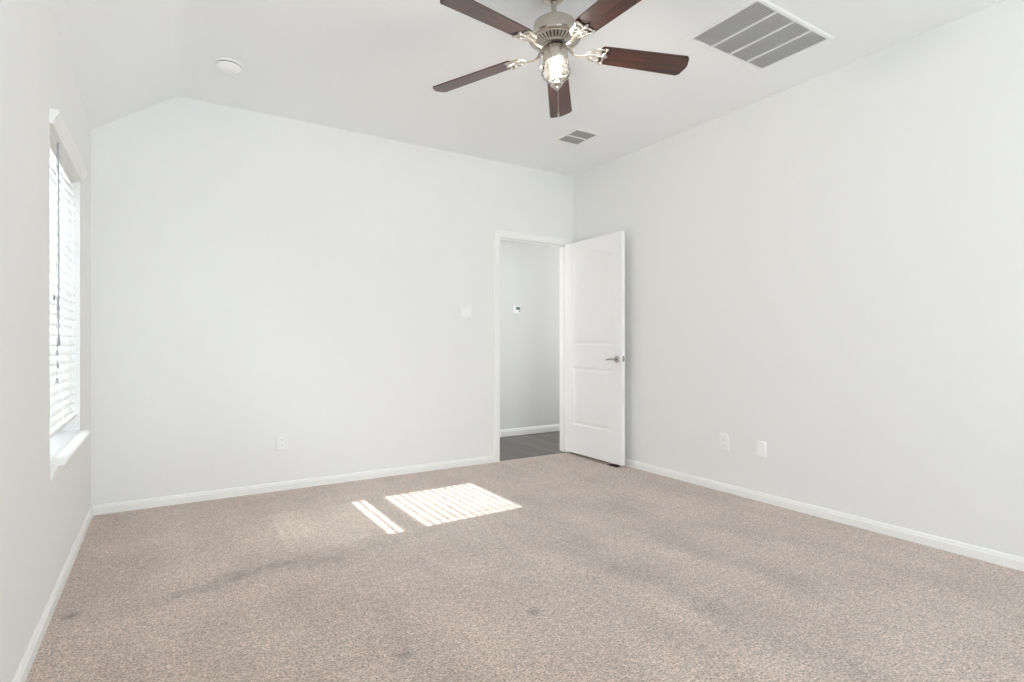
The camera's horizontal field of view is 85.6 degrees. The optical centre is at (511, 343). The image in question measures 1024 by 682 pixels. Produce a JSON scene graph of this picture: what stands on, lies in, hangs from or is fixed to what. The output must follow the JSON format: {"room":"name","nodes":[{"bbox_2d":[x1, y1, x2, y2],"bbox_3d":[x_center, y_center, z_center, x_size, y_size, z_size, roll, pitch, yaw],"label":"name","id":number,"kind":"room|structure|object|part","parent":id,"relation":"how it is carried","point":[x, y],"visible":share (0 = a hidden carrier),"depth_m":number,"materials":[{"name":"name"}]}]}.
{"room":"empty bedroom","nodes":[
{"label":"empty bedroom","id":0,"kind":"room"},
{"bbox_2d":[0,0,90,681],"bbox_3d":[-0.982,-0.095,0.646,0.200,2.585,6.780,0,0,-32],"label":"wall","id":1,"kind":"structure","parent":0,"point":[42,518],"depth_m":1.92,"materials":[{"name":"paint"}]},
{"bbox_2d":[12,505,92,681],"bbox_3d":[-0.892,1.047,0.703,0.013,0.062,6.540,0,0,-32],"label":"baseboard","id":2,"kind":"structure","parent":1,"relation":"attached to","point":[25,665],"depth_m":2.15,"materials":[{"name":"white wood"}]},
{"bbox_2d":[50,166,91,479],"bbox_3d":[-2.158,-0.182,2.580,0.234,1.460,0.954,0,0,-32],"label":"window","id":3,"kind":"structure","parent":1,"relation":"in","point":[64,444],"depth_m":2.75,"materials":[{"name":"plastic"}]},
{"bbox_3d":[-2.199,0.088,2.551,0.032,0.710,0.830,0,0,-32],"label":"sash","id":4,"kind":"part","parent":3,"relation":"part of","materials":[{"name":"plastic"}]},
{"bbox_3d":[-2.213,-0.209,2.542,0.075,1.405,0.940,0,0,-32],"label":"frame","id":5,"kind":"part","parent":3,"relation":"part of","materials":[{"name":"plastic"}]},
{"bbox_2d":[49,108,86,437],"bbox_3d":[-2.111,-0.269,2.599,0.093,1.334,0.963,0,0,-32],"label":"window blind","id":6,"kind":"object","parent":3,"relation":"attached to","point":[63,151],"visible":0.73,"depth_m":2.60,"materials":[{"name":"plastic"}]},
{"bbox_3d":[-1.957,-0.232,2.313,0.046,1.240,0.002,0,0,-32],"label":"ladder cord","id":7,"kind":"part","parent":6,"relation":"part of","materials":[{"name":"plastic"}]},
{"bbox_3d":[-1.957,-0.341,2.378,0.012,1.022,0.012,0,0,-32],"label":"pull cord","id":8,"kind":"part","parent":6,"relation":"part of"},
{"bbox_3d":[-2.133,0.389,2.592,0.048,0.018,0.922,0,0,-32],"label":"rail","id":9,"kind":"part","parent":6,"relation":"part of","materials":[{"name":"plastic"}]},
{"bbox_3d":[-2.309,-0.232,2.872,0.046,1.240,0.002,0,0,-32],"label":"ladder cord","id":10,"kind":"part","parent":6,"relation":"part of","materials":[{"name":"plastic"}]},
{"bbox_3d":[-2.121,0.483,2.603,0.147,0.020,0.954,0,0,-32],"label":"sill","id":11,"kind":"part","parent":3,"relation":"part of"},
{"bbox_2d":[91,97,572,506],"bbox_3d":[-1.059,-0.257,4.532,3.908,2.910,0.120,0,0,-32],"label":"wall","id":12,"kind":"structure","parent":0,"point":[256,277],"depth_m":4.06,"materials":[{"name":"paint"}]},
{"bbox_2d":[276,434,286,450],"bbox_3d":[-1.688,0.726,4.060,0.074,0.120,0.008,0,0,-32],"label":"wall outlet","id":13,"kind":"object","parent":12,"relation":"attached to","point":[281,439],"visible":1,"depth_m":4.05,"materials":[{"name":"white plastic"}]},
{"bbox_2d":[93,455,493,515],"bbox_3d":[-1.394,1.047,4.243,2.908,0.062,0.013,0,0,-32],"label":"baseboard","id":14,"kind":"structure","parent":12,"relation":"attached to","point":[131,505],"depth_m":4.03,"materials":[{"name":"white wood"}]},
{"bbox_2d":[459,305,471,318],"bbox_3d":[-0.407,-0.276,4.866,0.120,0.118,0.010,0,0,-32],"label":"light switch","id":15,"kind":"object","parent":12,"relation":"attached to","point":[465,311],"visible":1,"depth_m":4.86,"materials":[{"name":"white plastic"}]},
{"bbox_2d":[494,230,572,461],"bbox_3d":[0.185,0.023,5.315,0.903,2.110,0.152,0,0,-32],"label":"trim","id":16,"kind":"structure","parent":12,"relation":"attached to","point":[497,233],"depth_m":5.03,"materials":[{"name":"white wood"}]},
{"bbox_2d":[500,237,567,451],"bbox_3d":[0.185,0.045,5.315,0.815,2.066,0.122,0,0,-32],"label":"trim","id":17,"kind":"structure","parent":12,"relation":"attached to","point":[562,246],"depth_m":5.50,"materials":[{"name":"white wood"}]},
{"bbox_2d":[565,231,624,465],"bbox_3d":[0.746,0.042,5.110,0.127,2.020,0.832,0,0,-32],"label":"door","id":18,"kind":"structure","parent":12,"relation":"in","point":[594,267],"depth_m":5.05,"materials":[{"name":"white wood"}]},
{"bbox_3d":[0.873,0.138,4.827,0.046,0.064,0.145,0,0,-32],"label":"handle","id":19,"kind":"part","parent":18,"relation":"part of","materials":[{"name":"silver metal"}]},
{"bbox_2d":[25,452,1023,681],"bbox_3d":[0.727,1.078,1.722,3.838,0.001,6.540,0,0,-32],"label":"floor","id":20,"kind":"structure","parent":0,"point":[568,566],"depth_m":2.39,"materials":[{"name":"beige carpet"}]},
{"bbox_2d":[47,0,1004,175],"bbox_3d":[0.693,-1.480,1.700,4.158,0.564,6.780,0,0,-32],"label":"ceiling","id":21,"kind":"structure","parent":0,"point":[369,67],"depth_m":3.25,"materials":[{"name":"paint"}]},
{"bbox_2d":[215,57,241,73],"bbox_3d":[-1.682,-1.640,3.284,0.144,0.046,0.144,0,0,-32],"label":"smoke detector","id":22,"kind":"object","parent":21,"relation":"attached to","point":[227,65],"visible":1,"depth_m":3.25,"materials":[{"name":"white plastic"}]},
{"bbox_2d":[433,0,688,117],"bbox_3d":[0.214,-1.372,2.680,1.287,0.593,1.238,0,0,7],"label":"ceiling fan","id":23,"kind":"object","parent":21,"relation":"hanging from","point":[555,33],"visible":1,"depth_m":2.61,"materials":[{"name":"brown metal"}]},
{"bbox_3d":[-0.196,-1.355,2.817,0.456,0.006,0.133,-6,10,25],"label":"blade","id":24,"kind":"part","parent":23,"relation":"part of","materials":[{"name":"brown wood"}]},
{"bbox_3d":[-0.099,-1.360,2.303,0.133,0.006,0.456,14,15,41],"label":"blade","id":25,"kind":"part","parent":23,"relation":"part of","materials":[{"name":"brown wood"}]},
{"bbox_2d":[533,28,576,50],"bbox_3d":[0.204,-1.427,2.627,0.214,0.034,0.214,0,0,-32],"label":"vent","id":26,"kind":"object","parent":23,"relation":"attached to","point":[550,36],"depth_m":2.57,"materials":[{"name":"silver metal"}]},
{"bbox_3d":[0.208,-1.302,2.627,0.052,0.060,0.052,-2,0,-32],"label":"bulb","id":27,"kind":"part","parent":23,"relation":"part of","materials":[{"name":"white glass"}]},
{"bbox_3d":[0.209,-1.286,2.627,0.138,0.102,0.138,-2,0,-32],"label":"lamp shade","id":28,"kind":"part","parent":23,"relation":"part of","materials":[{"name":"clear glass"}]},
{"bbox_3d":[0.263,-1.370,3.068,0.133,0.006,0.456,-14,-6,6],"label":"blade","id":29,"kind":"part","parent":23,"relation":"part of","materials":[{"name":"brown wood"}]},
{"bbox_3d":[0.419,-1.379,2.236,0.133,0.006,0.456,12,-3,-29],"label":"blade","id":30,"kind":"part","parent":23,"relation":"part of","materials":[{"name":"brown wood"}]},
{"bbox_3d":[0.643,-1.385,2.709,0.456,0.006,0.133,2,-13,-11],"label":"blade","id":31,"kind":"part","parent":23,"relation":"part of","materials":[{"name":"brown wood"}]},
{"bbox_2d":[554,128,599,144],"bbox_3d":[0.522,-1.658,4.446,0.244,0.010,0.294,0,0,-32],"label":"ceiling vent","id":32,"kind":"object","parent":21,"relation":"in","point":[576,136],"visible":1,"depth_m":4.43,"materials":[{"name":"white plastic"}]},
{"bbox_2d":[686,0,834,70],"bbox_3d":[1.350,-1.658,3.009,0.676,0.010,0.438,0,0,-32],"label":"ceiling vent","id":33,"kind":"object","parent":21,"relation":"in","point":[760,35],"visible":1,"depth_m":2.98,"materials":[{"name":"metal"}]},
{"bbox_2d":[500,240,559,436],"bbox_3d":[-0.110,-0.112,6.465,4.900,2.620,0.120,0,0,-32],"label":"wall","id":34,"kind":"structure","parent":0,"point":[529,273],"depth_m":6.59,"materials":[{"name":"paint"}]},
{"bbox_2d":[513,305,519,313],"bbox_3d":[0.058,-0.397,6.483,0.086,0.092,0.026,0,0,-32],"label":"thermostat","id":35,"kind":"object","parent":34,"relation":"attached to","point":[516,309],"visible":1,"depth_m":6.47,"materials":[{"name":"white plastic"}]},
{"bbox_2d":[500,424,559,436],"bbox_3d":[-0.116,1.036,6.382,4.800,0.083,0.013,0,0,-32],"label":"baseboard","id":36,"kind":"structure","parent":34,"relation":"attached to","point":[556,427],"depth_m":6.58,"materials":[{"name":"white wood"}]},
{"bbox_2d":[500,431,565,460],"bbox_3d":[0.176,1.131,5.918,4.800,0.094,1.110,0,0,-32],"label":"floor","id":37,"kind":"structure","parent":0,"point":[539,444],"depth_m":5.87,"materials":[{"name":"grey wood"}]},
{"bbox_2d":[573,0,1023,557],"bbox_3d":[2.402,-0.257,2.775,0.120,2.910,6.780,0,0,-32],"label":"wall","id":38,"kind":"structure","parent":0,"point":[826,271],"depth_m":3.27,"materials":[{"name":"paint"}]},
{"bbox_2d":[720,433,728,450],"bbox_3d":[1.540,0.720,4.023,0.008,0.120,0.074,0,0,-32],"label":"wall outlet","id":39,"kind":"object","parent":38,"relation":"attached to","point":[724,438],"visible":1,"depth_m":4.02,"materials":[{"name":"white plastic"}]},
{"bbox_2d":[756,441,765,456],"bbox_3d":[1.698,0.720,3.772,0.008,0.104,0.072,0,0,-32],"label":"blank wall plate","id":40,"kind":"object","parent":38,"relation":"attached to","point":[760,445],"visible":1,"depth_m":3.77,"materials":[{"name":"white plastic"}]},
{"bbox_2d":[624,458,1023,571],"bbox_3d":[2.349,1.047,2.735,0.013,0.062,6.527,0,0,-32],"label":"baseboard","id":41,"kind":"structure","parent":38,"relation":"attached to","point":[976,552],"depth_m":3.25,"materials":[{"name":"white wood"}]}
]}

